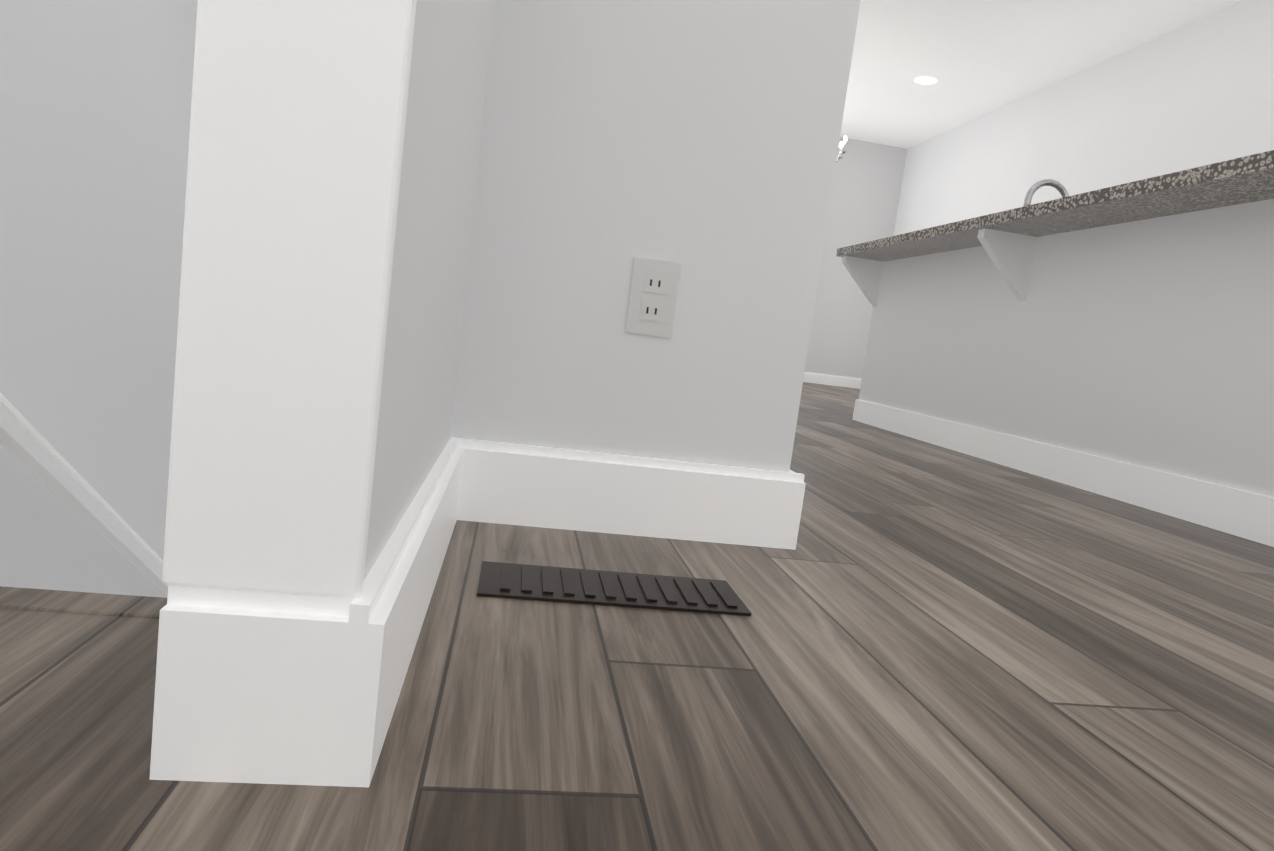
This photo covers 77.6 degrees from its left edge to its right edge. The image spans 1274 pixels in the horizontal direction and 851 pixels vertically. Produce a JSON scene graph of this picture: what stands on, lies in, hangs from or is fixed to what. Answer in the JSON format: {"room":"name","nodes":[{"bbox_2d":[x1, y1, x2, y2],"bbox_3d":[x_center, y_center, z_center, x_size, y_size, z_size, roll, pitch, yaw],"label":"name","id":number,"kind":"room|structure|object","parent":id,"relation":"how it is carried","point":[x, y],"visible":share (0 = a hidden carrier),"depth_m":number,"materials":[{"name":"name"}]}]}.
{"room":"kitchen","nodes":[
{"label":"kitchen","id":0,"kind":"room"},
{"bbox_2d":[0,0,197,597],"bbox_3d":[-1.608,-0.085,2.049,0.200,5.920,14.500,6,7,-9],"label":"wall","id":1,"kind":"structure","parent":0,"point":[95,104],"depth_m":2.17,"materials":[{"name":"grey paint"}]},
{"bbox_2d":[0,393,167,595],"bbox_3d":[-1.526,0.279,2.251,0.100,2.692,3.632,6,7,-9],"label":"baseboard","id":2,"kind":"structure","parent":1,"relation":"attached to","point":[24,441],"depth_m":2.02,"materials":[{"name":"paint"}]},
{"bbox_2d":[364,0,495,579],"bbox_3d":[-0.258,-0.167,0.827,0.110,1.200,0.700,6,7,-9],"label":"wall","id":3,"kind":"structure","parent":0,"point":[450,60],"depth_m":0.70,"materials":[{"name":"grey paint"}]},
{"bbox_2d":[0,0,415,617],"bbox_3d":[-0.689,-0.358,0.721,1.086,1.050,0.734,6,7,-9],"label":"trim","id":4,"kind":"structure","parent":3,"relation":"on","point":[296,146],"depth_m":0.47,"materials":[{"name":"white paint"}]},
{"bbox_2d":[293,437,476,786],"bbox_3d":[-0.228,0.126,0.859,0.022,0.122,0.722,6,7,-9],"label":"baseboard","id":5,"kind":"structure","parent":3,"relation":"attached to","point":[359,651],"depth_m":0.51,"materials":[{"name":"white paint"}]},
{"bbox_2d":[0,382,1273,850],"bbox_3d":[1.170,0.306,2.503,5.880,0.250,14.500,6,7,-9],"label":"floor","id":6,"kind":"structure","parent":0,"point":[924,646],"depth_m":0.71,"materials":[{"name":"brown wood"}]},
{"bbox_2d":[477,561,751,615],"bbox_3d":[-0.030,0.197,0.970,0.320,0.006,0.120,6,7,-9],"label":"floor vent","id":7,"kind":"object","parent":6,"relation":"in","point":[561,584],"visible":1,"depth_m":0.95,"materials":[{"name":"black metal"}]},
{"bbox_2d":[836,150,1273,546],"bbox_3d":[1.648,-0.279,3.055,0.906,0.900,2.660,6,7,-9],"label":"kitchen island","id":8,"kind":"object","parent":6,"relation":"on","point":[1116,342],"visible":1,"depth_m":2.53,"materials":[{"name":"grey paint"}]},
{"bbox_2d":[1023,179,1068,206],"bbox_3d":[1.625,-0.872,3.203,0.223,0.228,0.135,6,7,-9],"label":"faucet","id":9,"kind":"object","parent":8,"relation":"on","point":[1060,188],"visible":0.44,"depth_m":3.15,"materials":[{"name":"silver metal"}]},
{"bbox_2d":[451,0,860,471],"bbox_3d":[-0.100,-1.459,2.451,0.650,2.920,2.780,6,7,-9],"label":"wall","id":10,"kind":"structure","parent":0,"point":[698,140],"depth_m":1.21,"materials":[{"name":"grey paint"}]},
{"bbox_2d":[469,440,792,547],"bbox_3d":[-0.023,0.108,1.243,0.480,0.122,0.022,6,7,-9],"label":"baseboard","id":11,"kind":"structure","parent":10,"relation":"attached to","point":[514,484],"depth_m":1.23,"materials":[{"name":"white paint"}]},
{"bbox_2d":[625,257,680,337],"bbox_3d":[0.025,-0.196,1.216,0.072,0.115,0.007,6,7,-9],"label":"electrical outlet","id":12,"kind":"object","parent":10,"relation":"attached to","point":[652,297],"visible":1,"depth_m":1.21,"materials":[{"name":"white plastic"}]},
{"bbox_2d":[781,471,805,549],"bbox_3d":[0.200,0.091,1.649,0.022,0.122,0.760,6,7,-9],"label":"baseboard","id":13,"kind":"structure","parent":10,"relation":"attached to","point":[797,489],"depth_m":1.28,"materials":[{"name":"white paint"}]},
{"bbox_2d":[805,137,906,378],"bbox_3d":[0.354,-2.189,9.340,5.480,2.920,0.200,6,7,-9],"label":"wall","id":14,"kind":"structure","parent":0,"point":[866,190],"depth_m":9.57,"materials":[{"name":"grey paint"}]},
{"bbox_2d":[803,372,861,388],"bbox_3d":[1.047,-0.702,9.525,3.640,0.122,0.022,6,7,-9],"label":"baseboard","id":15,"kind":"structure","parent":14,"relation":"attached to","point":[816,378],"depth_m":9.73,"materials":[{"name":"white paint"}]},
{"bbox_2d":[840,0,1240,148],"bbox_3d":[1.567,-2.793,2.148,5.880,0.200,14.500,6,7,-9],"label":"ceiling","id":16,"kind":"structure","parent":0,"point":[976,58],"depth_m":6.38,"materials":[{"name":"white paint"}]},
{"bbox_2d":[836,136,846,162],"bbox_3d":[1.683,-2.752,7.012,0.442,0.950,0.450,6,7,-9],"label":"chandelier","id":17,"kind":"object","parent":16,"relation":"hanging from","point":[841,144],"visible":0.25,"depth_m":6.94,"materials":[{"name":"silver metal"}]},
{"bbox_2d":[914,77,936,84],"bbox_3d":[2.622,-3.131,7.199,0.200,0.008,0.200,6,7,-9],"label":"recessed light","id":18,"kind":"object","parent":16,"relation":"in","point":[925,80],"visible":1,"depth_m":7.19,"materials":[{"name":"white"}]},
{"bbox_2d":[893,0,1273,235],"bbox_3d":[4.158,-0.949,2.769,0.200,2.920,14.500,6,7,-9],"label":"wall","id":19,"kind":"structure","parent":0,"point":[1197,93],"depth_m":6.07,"materials":[{"name":"grey paint"}]}
]}

